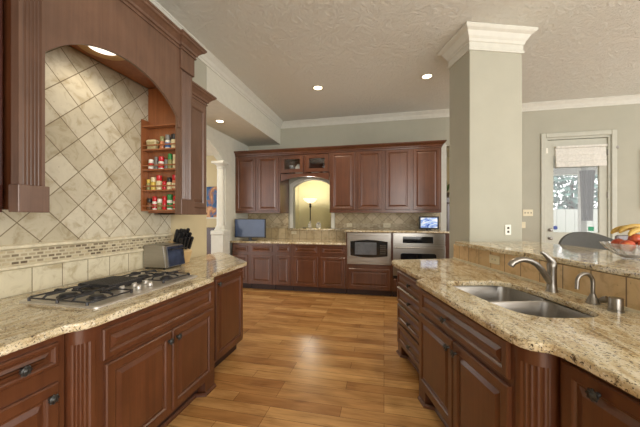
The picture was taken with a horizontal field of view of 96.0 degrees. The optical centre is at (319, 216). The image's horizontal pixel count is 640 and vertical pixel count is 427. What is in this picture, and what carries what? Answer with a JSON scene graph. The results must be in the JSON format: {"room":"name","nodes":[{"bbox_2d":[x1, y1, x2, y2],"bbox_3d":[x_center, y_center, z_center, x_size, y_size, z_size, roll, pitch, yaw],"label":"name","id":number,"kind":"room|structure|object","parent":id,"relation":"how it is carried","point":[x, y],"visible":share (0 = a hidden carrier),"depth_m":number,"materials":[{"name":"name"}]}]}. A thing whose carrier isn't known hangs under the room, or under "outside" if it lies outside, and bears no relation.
{"room":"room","nodes":[
{"label":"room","id":0,"kind":"room"},
{"bbox_2d":[0,45,206,298],"bbox_3d":[-2.310,-0.360,0.646,0.170,3.620,6.660,0,0,13],"label":"wall","id":1,"kind":"structure","parent":0,"point":[21,256],"depth_m":2.65,"materials":[{"name":"paint"}]},
{"bbox_2d":[0,0,2,211],"bbox_3d":[-1.900,-0.713,1.222,0.370,1.375,0.662,0,0,13],"label":"upper cabinet","id":2,"kind":"object","parent":1,"relation":"attached to","point":[1,1],"visible":1,"depth_m":1.49,"materials":[{"name":"brown wood"}]},
{"bbox_2d":[0,248,143,271],"bbox_3d":[-1.957,0.323,1.851,0.045,0.030,2.765,0,0,13],"label":"trim","id":3,"kind":"structure","parent":1,"relation":"attached to","point":[58,261],"depth_m":2.11,"materials":[{"name":"tile"}]},
{"bbox_2d":[0,252,144,298],"bbox_3d":[-1.968,0.421,1.851,0.024,0.166,2.760,0,0,13],"label":"square tile","id":4,"kind":"structure","parent":1,"relation":"attached to","point":[27,280],"depth_m":2.13,"materials":[{"name":"tile"}]},
{"bbox_2d":[0,45,170,244],"bbox_3d":[-1.968,-0.552,1.851,0.024,1.455,2.760,0,0,13],"label":"tile","id":5,"kind":"structure","parent":1,"relation":"attached to","point":[94,113],"depth_m":2.30,"materials":[{"name":"tile"}]},
{"bbox_2d":[141,117,175,210],"bbox_3d":[-1.535,-0.503,2.796,0.400,0.893,0.088,0,0,13],"label":"spice rack","id":6,"kind":"object","parent":5,"relation":"attached to","point":[148,132],"visible":0.6,"depth_m":2.81,"materials":[{"name":"brown wood"}]},
{"bbox_2d":[147,198,151,209],"bbox_3d":[-1.673,-0.127,2.828,0.048,0.112,0.048,0,0,13],"label":"spice jar","id":7,"kind":"object","parent":6,"relation":"on","point":[149,200],"visible":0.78,"depth_m":2.81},
{"bbox_2d":[148,159,153,168],"bbox_3d":[-1.655,-0.512,2.824,0.054,0.100,0.054,0,0,13],"label":"spice jar","id":8,"kind":"object","parent":6,"relation":"on","point":[150,161],"visible":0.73,"depth_m":2.80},
{"bbox_2d":[146,139,158,148],"bbox_3d":[-1.638,-0.704,2.820,0.116,0.095,0.059,0,0,13],"label":"tub","id":9,"kind":"object","parent":6,"relation":"on","point":[153,141],"visible":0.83,"depth_m":2.79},
{"bbox_2d":[150,177,155,189],"bbox_3d":[-1.628,-0.324,2.818,0.054,0.124,0.054,0,0,13],"label":"spice jar","id":10,"kind":"object","parent":6,"relation":"on","point":[153,179],"visible":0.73,"depth_m":2.80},
{"bbox_2d":[152,196,156,209],"bbox_3d":[-1.614,-0.135,2.815,0.048,0.130,0.048,0,0,13],"label":"spice jar","id":11,"kind":"object","parent":6,"relation":"on","point":[154,198],"visible":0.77,"depth_m":2.80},
{"bbox_2d":[142,123,174,129],"bbox_3d":[-1.536,-0.878,2.793,0.367,0.013,0.080,0,0,13],"label":"shelf","id":12,"kind":"object","parent":6,"relation":"attached to","point":[171,126],"depth_m":2.81,"materials":[{"name":"brown wood"}]},
{"bbox_2d":[142,189,174,191],"bbox_3d":[-1.536,-0.256,2.793,0.367,0.013,0.080,0,0,13],"label":"shelf","id":13,"kind":"object","parent":6,"relation":"attached to","point":[143,190],"depth_m":2.79,"materials":[{"name":"brown wood"}]},
{"bbox_2d":[142,168,174,171],"bbox_3d":[-1.536,-0.455,2.793,0.367,0.013,0.080,0,0,13],"label":"shelf","id":14,"kind":"object","parent":6,"relation":"attached to","point":[143,169],"depth_m":2.77,"materials":[{"name":"brown wood"}]},
{"bbox_2d":[142,147,174,151],"bbox_3d":[-1.536,-0.649,2.793,0.367,0.013,0.080,0,0,13],"label":"shelf","id":15,"kind":"object","parent":6,"relation":"attached to","point":[144,149],"depth_m":2.78,"materials":[{"name":"brown wood"}]},
{"bbox_2d":[156,175,161,189],"bbox_3d":[-1.565,-0.333,2.804,0.056,0.142,0.056,0,0,13],"label":"spice jar","id":16,"kind":"object","parent":6,"relation":"on","point":[158,177],"visible":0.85,"depth_m":2.78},
{"bbox_2d":[157,199,161,209],"bbox_3d":[-1.559,-0.124,2.803,0.048,0.106,0.048,0,0,13],"label":"spice jar","id":17,"kind":"object","parent":6,"relation":"on","point":[159,201],"visible":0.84,"depth_m":2.78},
{"bbox_2d":[158,156,163,168],"bbox_3d":[-1.541,-0.523,2.799,0.058,0.124,0.058,0,0,13],"label":"spice jar","id":18,"kind":"object","parent":6,"relation":"on","point":[160,158],"visible":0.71,"depth_m":2.78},
{"bbox_2d":[160,136,164,147],"bbox_3d":[-1.532,-0.719,2.797,0.044,0.124,0.044,0,0,13],"label":"spice jar","id":19,"kind":"object","parent":6,"relation":"on","point":[162,138],"visible":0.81,"depth_m":2.78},
{"bbox_2d":[162,196,166,209],"bbox_3d":[-1.505,-0.135,2.791,0.044,0.130,0.044,0,0,13],"label":"spice jar","id":20,"kind":"object","parent":6,"relation":"on","point":[164,198],"visible":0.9,"depth_m":2.78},
{"bbox_2d":[165,134,170,147],"bbox_3d":[-1.469,-0.724,2.783,0.054,0.136,0.054,0,0,13],"label":"spice jar","id":21,"kind":"object","parent":6,"relation":"on","point":[167,137],"visible":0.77,"depth_m":2.76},
{"bbox_2d":[167,177,171,188],"bbox_3d":[-1.454,-0.322,2.780,0.048,0.118,0.048,0,0,13],"label":"spice jar","id":22,"kind":"object","parent":6,"relation":"on","point":[169,179],"visible":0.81,"depth_m":2.76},
{"bbox_2d":[167,194,172,209],"bbox_3d":[-1.447,-0.144,2.778,0.056,0.148,0.056,0,0,13],"label":"spice jar","id":23,"kind":"object","parent":6,"relation":"on","point":[169,196],"visible":0.89,"depth_m":2.76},
{"bbox_2d":[168,153,172,167],"bbox_3d":[-1.445,-0.535,2.778,0.044,0.148,0.044,0,0,13],"label":"spice jar","id":24,"kind":"object","parent":6,"relation":"on","point":[170,161],"visible":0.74,"depth_m":2.76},
{"bbox_2d":[171,134,174,147],"bbox_3d":[-1.403,-0.726,2.768,0.056,0.139,0.056,0,0,13],"label":"spice jar","id":25,"kind":"object","parent":6,"relation":"on","point":[172,135],"visible":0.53,"depth_m":2.74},
{"bbox_2d":[172,175,174,188],"bbox_3d":[-1.391,-0.333,2.766,0.058,0.142,0.058,0,0,13],"label":"spice jar","id":26,"kind":"object","parent":6,"relation":"on","point":[173,176],"visible":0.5,"depth_m":2.74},
{"bbox_2d":[0,233,172,250],"bbox_3d":[-1.957,0.193,1.851,0.045,0.035,2.765,0,0,13],"label":"trim","id":27,"kind":"structure","parent":1,"relation":"attached to","point":[94,240],"depth_m":2.18,"materials":[{"name":"tile"}]},
{"bbox_2d":[2,0,206,213],"bbox_3d":[-1.596,-0.849,2.155,0.560,1.648,1.676,0,0,13],"label":"range hood surround","id":28,"kind":"object","parent":1,"relation":"attached to","point":[160,55],"visible":1,"depth_m":1.83,"materials":[{"name":"brown wood"}]},
{"bbox_2d":[78,45,124,60],"bbox_3d":[-1.644,-1.278,2.189,0.330,0.012,0.330,0,0,13],"label":"hood light","id":29,"kind":"object","parent":28,"relation":"attached to","point":[98,52],"visible":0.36,"depth_m":2.25,"materials":[{"name":"beige"}]},
{"bbox_2d":[154,81,216,214],"bbox_3d":[-1.444,-0.697,3.134,0.431,1.343,0.453,0,0,13],"label":"upper cabinet","id":30,"kind":"object","parent":1,"relation":"attached to","point":[201,97],"visible":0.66,"depth_m":3.09,"materials":[{"name":"brown wood"}]},
{"bbox_2d":[207,125,247,255],"bbox_3d":[-2.569,-0.200,3.286,0.158,3.300,7.300,0,0,13],"label":"wall","id":31,"kind":"structure","parent":0,"point":[222,146],"depth_m":5.96,"materials":[{"name":"paint"}]},
{"bbox_2d":[207,66,280,145],"bbox_3d":[-1.613,-1.923,5.359,0.805,0.495,2.838,0,0,13],"label":"wall","id":32,"kind":"structure","parent":0,"point":[244,123],"depth_m":5.10,"materials":[{"name":"paint"}]},
{"bbox_2d":[149,0,639,128],"bbox_3d":[2.635,-2.104,1.104,9.334,0.130,9.299,0,0,13],"label":"trim","id":33,"kind":"structure","parent":32,"relation":"attached to","point":[208,59],"depth_m":5.41,"materials":[{"name":"white paint"}]},
{"bbox_2d":[166,288,444,426],"bbox_3d":[0.602,1.510,3.861,14.500,0.120,14.200,0,0,13],"label":"floor","id":34,"kind":"structure","parent":0,"point":[302,358],"depth_m":2.69,"materials":[{"name":"brown wood"}]},
{"bbox_2d":[0,334,63,426],"bbox_3d":[-1.624,0.998,1.064,0.774,0.903,0.772,0,0,13],"label":"base cabinet","id":35,"kind":"object","parent":34,"relation":"on","point":[31,377],"visible":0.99,"depth_m":1.24,"materials":[{"name":"brown wood"}]},
{"bbox_2d":[64,282,215,426],"bbox_3d":[-1.391,0.998,1.995,0.854,0.903,1.132,0,0,13],"label":"base cabinet","id":36,"kind":"object","parent":34,"relation":"on","point":[144,367],"visible":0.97,"depth_m":1.71,"materials":[{"name":"brown wood"}]},
{"bbox_2d":[0,252,246,356],"bbox_3d":[-1.389,0.525,2.332,0.943,0.040,3.550,0,0,13],"label":"countertop","id":37,"kind":"structure","parent":36,"relation":"on","point":[22,325],"depth_m":1.57,"materials":[{"name":"beige stone"}]},
{"bbox_2d":[19,269,197,308],"bbox_3d":[-1.408,0.479,2.075,0.574,0.051,0.904,0,0,13],"label":"gas cooktop","id":38,"kind":"object","parent":37,"relation":"in","point":[98,293],"visible":1,"depth_m":1.91,"materials":[{"name":"metal"}]},
{"bbox_2d":[143,243,185,268],"bbox_3d":[-1.551,0.389,2.906,0.301,0.232,0.260,0,0,13],"label":"toaster oven","id":39,"kind":"object","parent":37,"relation":"on","point":[159,255],"visible":1,"depth_m":2.80,"materials":[{"name":"silver metal"}]},
{"bbox_2d":[168,241,191,262],"bbox_3d":[-1.544,0.382,3.152,0.178,0.245,0.190,0,0,25],"label":"knife block","id":40,"kind":"object","parent":37,"relation":"on","point":[187,252],"visible":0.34,"depth_m":3.16,"materials":[{"name":"brown wood"}]},
{"bbox_2d":[173,229,178,241],"bbox_3d":[-1.539,0.200,3.082,0.080,0.143,0.025,0,0,25],"label":"knife","id":41,"kind":"object","parent":40,"relation":"in","point":[177,230],"visible":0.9,"depth_m":3.07,"materials":[{"name":"black plastic"}]},
{"bbox_2d":[184,237,189,248],"bbox_3d":[-1.441,0.285,3.127,0.077,0.135,0.025,0,0,25],"label":"knife","id":42,"kind":"object","parent":40,"relation":"in","point":[188,238],"visible":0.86,"depth_m":3.12,"materials":[{"name":"black plastic"}]},
{"bbox_2d":[188,236,193,248],"bbox_3d":[-1.422,0.282,3.168,0.079,0.141,0.025,0,0,25],"label":"knife","id":43,"kind":"object","parent":40,"relation":"in","point":[191,237],"visible":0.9,"depth_m":3.16,"materials":[{"name":"black plastic"}]},
{"bbox_2d":[207,227,214,253],"bbox_3d":[-2.916,0.874,8.177,0.700,1.150,0.400,0,0,13],"label":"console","id":44,"kind":"object","parent":34,"relation":"on","point":[209,229],"visible":0.06,"depth_m":8.02,"materials":[{"name":"brown wood"}]},
{"bbox_2d":[210,160,229,254],"bbox_3d":[-1.975,0.176,5.725,0.320,2.545,0.320,0,0,13],"label":"round column","id":45,"kind":"structure","parent":34,"relation":"on","point":[220,236],"depth_m":5.66,"materials":[{"name":"white paint"}]},
{"bbox_2d":[214,267,242,367],"bbox_3d":[-1.240,0.998,2.895,0.754,0.903,0.686,0,0,13],"label":"base cabinet","id":46,"kind":"object","parent":34,"relation":"on","point":[228,287],"visible":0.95,"depth_m":2.84,"materials":[{"name":"brown wood"}]},
{"bbox_2d":[233,243,251,287],"bbox_3d":[-1.521,0.987,6.192,0.380,0.924,0.770,0,0,13],"label":"base cabinet","id":47,"kind":"object","parent":34,"relation":"on","point":[240,250],"visible":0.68,"depth_m":5.81,"materials":[{"name":"brown wood"}]},
{"bbox_2d":[250,243,275,289],"bbox_3d":[-1.082,0.987,6.095,0.516,0.924,0.770,0,0,13],"label":"base cabinet","id":48,"kind":"object","parent":34,"relation":"on","point":[261,254],"visible":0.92,"depth_m":5.73,"materials":[{"name":"brown wood"}]},
{"bbox_2d":[274,244,293,290],"bbox_3d":[-0.644,0.987,5.998,0.376,0.924,0.770,0,0,13],"label":"base cabinet","id":49,"kind":"object","parent":34,"relation":"on","point":[282,253],"visible":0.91,"depth_m":5.63,"materials":[{"name":"brown wood"}]},
{"bbox_2d":[230,238,345,244],"bbox_3d":[-0.605,0.504,6.066,2.428,0.040,0.950,0,0,13],"label":"countertop","id":50,"kind":"structure","parent":49,"relation":"on","point":[259,240],"depth_m":5.75,"materials":[{"name":"beige stone"}]},
{"bbox_2d":[235,219,265,240],"bbox_3d":[-1.448,0.261,5.976,0.616,0.445,0.320,0,0,34],"label":"television","id":51,"kind":"object","parent":50,"relation":"on","point":[244,228],"visible":0.99,"depth_m":5.95,"materials":[{"name":"black plastic"}]},
{"bbox_2d":[292,244,319,291],"bbox_3d":[-0.199,0.987,5.899,0.532,0.924,0.770,0,0,13],"label":"base cabinet","id":52,"kind":"object","parent":34,"relation":"on","point":[305,257],"visible":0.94,"depth_m":5.53,"materials":[{"name":"brown wood"}]},
{"bbox_2d":[303,198,316,222],"bbox_3d":[-0.265,0.474,7.844,0.400,1.950,0.400,0,0,13],"label":"floor lamp","id":53,"kind":"object","parent":34,"relation":"on","point":[308,200],"visible":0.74,"depth_m":7.75,"materials":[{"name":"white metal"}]},
{"bbox_2d":[319,245,346,293],"bbox_3d":[0.314,0.987,5.785,0.516,0.924,0.770,0,0,13],"label":"base cabinet","id":54,"kind":"object","parent":34,"relation":"on","point":[332,258],"visible":0.93,"depth_m":5.42,"materials":[{"name":"brown wood"}]},
{"bbox_2d":[346,232,391,295],"bbox_3d":[0.973,0.867,5.638,0.830,1.164,0.770,0,0,13],"label":"base cabinet","id":55,"kind":"object","parent":34,"relation":"on","point":[362,279],"visible":0.88,"depth_m":5.28,"materials":[{"name":"brown wood"}]},
{"bbox_2d":[347,232,390,264],"bbox_3d":[0.945,0.581,5.504,0.790,0.583,0.544,0,0,13],"label":"microwave oven","id":56,"kind":"object","parent":55,"relation":"in","point":[368,248],"visible":1,"depth_m":5.25,"materials":[{"name":"silver metal"}]},
{"bbox_2d":[396,269,418,372],"bbox_3d":[1.171,0.997,2.732,0.734,0.904,0.774,0,0,-3],"label":"base cabinet","id":57,"kind":"object","parent":34,"relation":"on","point":[407,289],"visible":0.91,"depth_m":2.75,"materials":[{"name":"brown wood"}]},
{"bbox_2d":[392,233,448,296],"bbox_3d":[1.847,0.867,5.444,0.956,1.164,0.770,0,0,13],"label":"base cabinet","id":58,"kind":"object","parent":34,"relation":"on","point":[394,280],"visible":0.24,"depth_m":5.16,"materials":[{"name":"brown wood"}]},
{"bbox_2d":[344,229,448,232],"bbox_3d":[1.450,0.266,5.601,1.830,0.032,0.965,0,0,13],"label":"granite ledge","id":59,"kind":"object","parent":58,"relation":"on","point":[348,230],"visible":0.86,"depth_m":5.33,"materials":[{"name":"beige stone"}]},
{"bbox_2d":[419,216,438,229],"bbox_3d":[2.144,0.118,5.688,0.380,0.262,0.105,0,0,11],"label":"digital photo frame","id":60,"kind":"object","parent":59,"relation":"on","point":[425,222],"visible":1,"depth_m":5.64,"materials":[{"name":"black plastic"}]},
{"bbox_2d":[393,233,444,277],"bbox_3d":[1.799,0.692,5.344,0.874,0.812,0.686,0,0,13],"label":"wall oven","id":61,"kind":"object","parent":58,"relation":"in","point":[406,246],"visible":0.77,"depth_m":5.07,"materials":[{"name":"silver metal"}]},
{"bbox_2d":[447,197,448,230],"bbox_3d":[3.355,0.489,7.030,0.760,1.920,0.420,0,0,13],"label":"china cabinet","id":62,"kind":"object","parent":34,"relation":"on","point":[447,197],"visible":0.02,"depth_m":6.88,"materials":[{"name":"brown wood"}]},
{"bbox_2d":[418,287,559,426],"bbox_3d":[1.203,0.997,1.762,0.854,0.904,1.162,0,0,-3],"label":"base cabinet","id":63,"kind":"object","parent":34,"relation":"on","point":[470,376],"visible":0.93,"depth_m":1.51,"materials":[{"name":"brown wood"}]},
{"bbox_2d":[558,232,613,249],"bbox_3d":[2.899,0.807,2.962,0.800,1.286,0.520,0,0,5],"label":"bar stool","id":64,"kind":"object","parent":34,"relation":"on","point":[579,239],"visible":0.09,"depth_m":3.18,"materials":[{"name":"grey fabric"}]},
{"bbox_2d":[560,357,639,426],"bbox_3d":[1.306,0.997,0.614,0.714,0.904,1.135,0,0,-3],"label":"base cabinet","id":65,"kind":"object","parent":34,"relation":"on","point":[586,399],"visible":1,"depth_m":1.01,"materials":[{"name":"brown wood"}]},
{"bbox_2d":[391,259,639,398],"bbox_3d":[1.218,0.524,1.739,0.882,0.040,3.513,0,0,-1],"label":"countertop","id":66,"kind":"structure","parent":65,"relation":"on","point":[606,344],"depth_m":1.39,"materials":[{"name":"beige stone"}]},
{"bbox_2d":[454,286,591,317],"bbox_3d":[1.244,0.650,1.858,0.590,0.208,0.877,0,0,-3],"label":"sink","id":67,"kind":"object","parent":66,"relation":"in","point":[508,298],"visible":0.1,"depth_m":1.87,"materials":[{"name":"metal"}]},
{"bbox_2d":[454,286,546,301],"bbox_3d":[1.231,0.650,2.082,0.590,0.208,0.427,0,0,-3],"label":"basin","id":68,"kind":"object","parent":67,"relation":"in","point":[488,293],"depth_m":2.28,"materials":[{"name":"silver metal"}]},
{"bbox_2d":[491,301,591,317],"bbox_3d":[1.252,0.650,1.643,0.570,0.208,0.447,0,0,-3],"label":"basin","id":69,"kind":"object","parent":67,"relation":"in","point":[550,309],"depth_m":1.86,"materials":[{"name":"silver metal"}]},
{"bbox_2d":[508,251,558,292],"bbox_3d":[1.435,0.366,1.943,0.344,0.276,0.072,0,0,-3],"label":"kitchen faucet","id":70,"kind":"object","parent":66,"relation":"on","point":[550,276],"visible":1,"depth_m":1.93,"materials":[{"name":"silver metal"}]},
{"bbox_2d":[453,257,639,313],"bbox_3d":[1.651,0.496,1.869,0.012,0.016,3.270,0,0,-1],"label":"trim","id":71,"kind":"structure","parent":66,"relation":"on","point":[506,273],"depth_m":2.18,"materials":[{"name":"stone"}]},
{"bbox_2d":[574,272,607,304],"bbox_3d":[1.573,0.412,1.680,0.165,0.183,0.083,0,0,20],"label":"water tap","id":72,"kind":"object","parent":66,"relation":"on","point":[592,299],"visible":0.94,"depth_m":1.67,"materials":[{"name":"silver metal"}]},
{"bbox_2d":[615,235,627,239],"bbox_3d":[4.113,0.842,3.551,0.520,1.215,0.500,0,0,-17],"label":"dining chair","id":73,"kind":"object","parent":34,"relation":"on","point":[624,237],"visible":0.06,"depth_m":3.70,"materials":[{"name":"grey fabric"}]},
{"bbox_3d":[6.574,1.440,6.765,5.100,0.020,3.140,0,0,13],"label":"patio","id":74,"kind":"object","parent":34,"relation":"on","visible":0},
{"bbox_2d":[578,166,594,231],"bbox_3d":[6.403,-0.060,6.942,0.299,2.970,0.348,0,0,13],"label":"drape","id":75,"kind":"object","parent":74,"relation":"on","point":[586,178],"visible":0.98,"depth_m":6.86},
{"bbox_2d":[295,180,330,227],"bbox_3d":[0.683,-0.050,7.454,4.500,3.000,2.050,0,0,13],"label":"wall","id":76,"kind":"structure","parent":0,"point":[320,209],"depth_m":8.53,"materials":[{"name":"paint"}]},
{"bbox_2d":[156,0,639,120],"bbox_3d":[2.579,-2.245,1.117,9.450,0.150,9.700,0,0,13],"label":"ceiling","id":77,"kind":"structure","parent":0,"point":[368,57],"depth_m":3.62,"materials":[{"name":"white paint"}]},
{"bbox_2d":[312,85,323,89],"bbox_3d":[-0.035,-2.160,4.822,0.190,0.018,0.190,0,0,13],"label":"recessed light","id":78,"kind":"object","parent":77,"relation":"in","point":[315,87],"visible":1,"depth_m":4.80,"materials":[{"name":"beige"}]},
{"bbox_2d":[420,73,433,78],"bbox_3d":[1.645,-2.160,4.429,0.190,0.018,0.190,0,0,13],"label":"recessed light","id":79,"kind":"object","parent":77,"relation":"in","point":[426,75],"visible":1,"depth_m":4.41,"materials":[{"name":"beige"}]},
{"bbox_2d":[207,104,639,241],"bbox_3d":[1.293,-0.360,6.971,14.500,3.620,1.630,0,0,13],"label":"wall","id":80,"kind":"structure","parent":0,"point":[625,119],"depth_m":5.55,"materials":[{"name":"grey paint"}]},
{"bbox_2d":[207,187,216,218],"bbox_3d":[-3.164,-0.430,8.626,0.600,0.960,0.021,0,0,13],"label":"framed painting","id":81,"kind":"object","parent":80,"relation":"attached to","point":[211,191],"visible":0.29,"depth_m":8.63,"materials":[{"name":"paper"}]},
{"bbox_2d":[236,155,288,212],"bbox_3d":[-1.269,-0.686,6.387,1.012,1.203,0.600,0,0,13],"label":"upper cabinet","id":82,"kind":"object","parent":80,"relation":"attached to","point":[260,188],"visible":0.99,"depth_m":6.11,"materials":[{"name":"brown wood"}]},
{"bbox_2d":[280,153,329,180],"bbox_3d":[-0.260,-1.015,6.163,1.050,0.550,0.600,0,0,13],"label":"upper cabinet","id":83,"kind":"object","parent":80,"relation":"attached to","point":[309,163],"visible":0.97,"depth_m":5.92,"materials":[{"name":"brown wood"}]},
{"bbox_2d":[266,228,345,238],"bbox_3d":[-0.516,0.367,6.553,2.419,0.232,0.029,0,0,13],"label":"square tile","id":84,"kind":"structure","parent":80,"relation":"attached to","point":[270,232],"depth_m":6.50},
{"bbox_2d":[290,177,334,227],"bbox_3d":[-0.183,-0.335,6.484,1.030,1.170,0.019,0,0,13],"label":"trim","id":85,"kind":"structure","parent":80,"relation":"attached to","point":[294,183],"depth_m":6.55,"materials":[{"name":"white paint"}]},
{"bbox_2d":[287,228,347,230],"bbox_3d":[-0.017,0.278,6.493,1.410,0.040,0.330,0,0,13],"label":"sill","id":86,"kind":"structure","parent":80,"relation":"attached to","point":[314,229],"depth_m":6.37,"materials":[{"name":"beige stone"}]},
{"bbox_2d":[248,213,439,223],"bbox_3d":[0.380,0.028,6.353,4.255,0.224,0.029,0,0,13],"label":"tile","id":87,"kind":"structure","parent":80,"relation":"attached to","point":[368,218],"depth_m":6.21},
{"bbox_2d":[330,150,382,212],"bbox_3d":[0.763,-0.686,5.936,1.043,1.203,0.600,0,0,13],"label":"upper cabinet","id":88,"kind":"object","parent":80,"relation":"attached to","point":[356,178],"visible":1,"depth_m":5.65,"materials":[{"name":"brown wood"}]},
{"bbox_2d":[383,223,390,227],"bbox_3d":[1.418,0.178,6.102,0.150,0.090,0.010,0,0,13],"label":"wall outlet","id":89,"kind":"object","parent":80,"relation":"attached to","point":[385,225],"visible":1,"depth_m":6.10,"materials":[{"name":"beige plastic"}]},
{"bbox_2d":[383,147,440,212],"bbox_3d":[1.789,-0.686,5.708,1.054,1.203,0.600,0,0,13],"label":"upper cabinet","id":90,"kind":"object","parent":80,"relation":"attached to","point":[411,177],"visible":1,"depth_m":5.43,"materials":[{"name":"brown wood"}]},
{"bbox_2d":[234,140,446,156],"bbox_3d":[0.301,-1.347,6.009,4.245,0.112,0.657,0,0,13],"label":"crown molding","id":91,"kind":"structure","parent":90,"relation":"on","point":[435,143],"depth_m":5.68,"materials":[{"name":"brown wood"}]},
{"bbox_2d":[440,143,446,230],"bbox_3d":[2.536,-0.025,5.962,0.115,2.950,0.200,0,0,13],"label":"trim","id":92,"kind":"structure","parent":80,"relation":"attached to","point":[443,214],"depth_m":5.86,"materials":[{"name":"white paint"}]},
{"bbox_2d":[523,210,532,215],"bbox_3d":[4.010,-0.080,5.553,0.170,0.125,0.016,0,0,13],"label":"light switch","id":93,"kind":"object","parent":80,"relation":"attached to","point":[525,212],"visible":1,"depth_m":5.55,"materials":[{"name":"beige plastic"}]},
{"bbox_2d":[546,135,610,243],"bbox_3d":[4.825,-0.028,5.438,1.040,2.955,0.188,0,0,13],"label":"door","id":94,"kind":"structure","parent":80,"relation":"in","point":[604,172],"depth_m":5.36,"materials":[{"name":"paint"}]},
{"bbox_2d":[541,130,616,242],"bbox_3d":[4.809,-0.070,5.370,1.210,3.040,0.027,0,0,13],"label":"trim","id":95,"kind":"structure","parent":80,"relation":"attached to","point":[613,133],"depth_m":5.33,"materials":[{"name":"paint"}]},
{"bbox_2d":[445,117,448,147],"bbox_3d":[3.102,-1.810,5.841,1.078,0.720,0.150,0,0,13],"label":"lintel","id":96,"kind":"object","parent":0,"point":[446,118],"visible":0.07,"depth_m":5.88,"materials":[{"name":"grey paint"}]},
{"bbox_2d":[447,157,448,191],"bbox_3d":[3.381,-0.050,6.728,1.078,2.999,1.698,0,0,13],"label":"wall","id":97,"kind":"structure","parent":0,"point":[447,157],"depth_m":7.46,"materials":[{"name":"paint"}]},
{"bbox_2d":[437,21,537,258],"bbox_3d":[2.024,-0.359,3.556,0.874,3.619,0.634,0,0,-6],"label":"square column","id":98,"kind":"structure","parent":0,"point":[484,60],"depth_m":3.35,"materials":[{"name":"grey paint"}]},
{"bbox_2d":[505,225,510,234],"bbox_3d":[2.193,0.150,3.357,0.075,0.120,0.010,0,0,-6],"label":"wall outlet","id":99,"kind":"object","parent":98,"relation":"attached to","point":[507,227],"visible":1,"depth_m":3.35,"materials":[{"name":"white plastic"}]},
{"bbox_2d":[553,156,597,175],"bbox_3d":[6.792,-1.435,6.614,5.610,0.530,2.940,0,0,13],"label":"ceiling","id":100,"kind":"structure","parent":0,"point":[557,171],"depth_m":7.92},
{"bbox_2d":[555,144,607,166],"bbox_3d":[4.861,-1.137,5.370,0.810,0.395,0.065,0,0,13],"label":"blind","id":101,"kind":"object","parent":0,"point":[574,155],"visible":1,"depth_m":5.37,"materials":[{"name":"white fabric"}]},
{"bbox_2d":[607,296,624,312],"bbox_3d":[1.580,0.467,1.538,0.068,0.073,0.068,0,0,-3],"label":"sink air gap","id":102,"kind":"object","parent":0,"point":[615,304],"visible":1,"depth_m":1.52,"materials":[{"name":"silver metal"}]},
{"bbox_3d":[1.744,0.888,1.854,0.914,1.124,3.177,0,0,13],"label":"wall","id":103,"kind":"structure","parent":0,"visible":0},
{"bbox_2d":[454,244,639,310],"bbox_3d":[1.666,0.415,1.869,0.018,0.177,3.270,0,0,-1],"label":"tile","id":104,"kind":"structure","parent":103,"relation":"attached to","point":[606,284],"depth_m":1.91,"materials":[{"name":"tile"}]},
{"bbox_2d":[489,254,499,264],"bbox_3d":[1.635,0.400,2.703,0.010,0.080,0.150,0,0,-1],"label":"wall outlet","id":105,"kind":"object","parent":104,"relation":"attached to","point":[493,259],"visible":1,"depth_m":2.69,"materials":[{"name":"beige plastic"}]},
{"bbox_2d":[455,241,639,278],"bbox_3d":[2.080,0.304,1.735,0.928,0.040,3.316,0,0,-2],"label":"bar","id":106,"kind":"object","parent":103,"relation":"on","point":[606,261],"visible":0.86,"depth_m":2.24,"materials":[{"name":"beige stone"}]},
{"bbox_2d":[600,241,639,259],"bbox_3d":[2.135,0.231,1.954,0.340,0.105,0.340,0,0,13],"label":"fruit bowl","id":107,"kind":"object","parent":106,"relation":"on","point":[626,251],"visible":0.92,"depth_m":1.91,"materials":[{"name":"clear glass"}]},
{"bbox_2d":[611,238,623,243],"bbox_3d":[2.086,0.184,2.010,0.080,0.079,0.078,0,0,-28],"label":"apple","id":108,"kind":"object","parent":107,"relation":"in","point":[615,241],"visible":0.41,"depth_m":2.00,"materials":[{"name":"red plant"}]},
{"bbox_2d":[610,225,624,233],"bbox_3d":[2.161,0.094,2.004,0.244,0.076,0.035,0,0,8],"label":"banana","id":109,"kind":"object","parent":107,"relation":"on","point":[616,229],"visible":0.43,"depth_m":2.01,"materials":[{"name":"yellow plant"}]},
{"bbox_2d":[619,240,635,244],"bbox_3d":[2.050,0.188,1.921,0.080,0.079,0.078,0,0,5],"label":"apple","id":110,"kind":"object","parent":107,"relation":"in","point":[629,242],"visible":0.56,"depth_m":1.90,"materials":[{"name":"red plant"}]},
{"bbox_2d":[619,224,639,232],"bbox_3d":[2.149,0.084,1.951,0.244,0.076,0.035,0,0,1],"label":"banana","id":111,"kind":"object","parent":107,"relation":"in","point":[630,226],"visible":0.9,"depth_m":1.94,"materials":[{"name":"yellow plant"}]},
{"bbox_2d":[627,234,639,243],"bbox_3d":[2.127,0.144,1.940,0.074,0.075,0.076,0,0,18],"label":"apple","id":112,"kind":"object","parent":107,"relation":"in","point":[635,238],"visible":0.66,"depth_m":1.92,"materials":[{"name":"red plant"}]},
{"bbox_2d":[628,227,639,235],"bbox_3d":[2.137,0.099,1.898,0.244,0.076,0.035,0,0,-8],"label":"banana","id":113,"kind":"object","parent":107,"relation":"in","point":[632,231],"visible":1,"depth_m":1.88,"materials":[{"name":"yellow plant"}]},
{"label":"outside","id":114,"kind":"structure","parent":0,"visible":0},
{"bbox_3d":[9.653,1.510,15.782,16.000,0.120,13.000,0,0,13],"label":"ground","id":115,"kind":"structure","parent":114,"visible":0},
{"bbox_2d":[553,175,597,208],"bbox_3d":[11.634,-0.626,13.295,4.591,4.166,2.812,0,0,13],"label":"tree","id":116,"kind":"object","parent":115,"relation":"on","point":[569,202],"visible":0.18,"depth_m":12.61,"materials":[{"name":"green plant"}]},
{"bbox_2d":[553,209,597,232],"bbox_3d":[9.857,0.565,11.168,6.600,1.730,0.080,0,0,13],"label":"fence","id":117,"kind":"object","parent":115,"relation":"on","point":[566,220],"visible":0.11,"depth_m":11.17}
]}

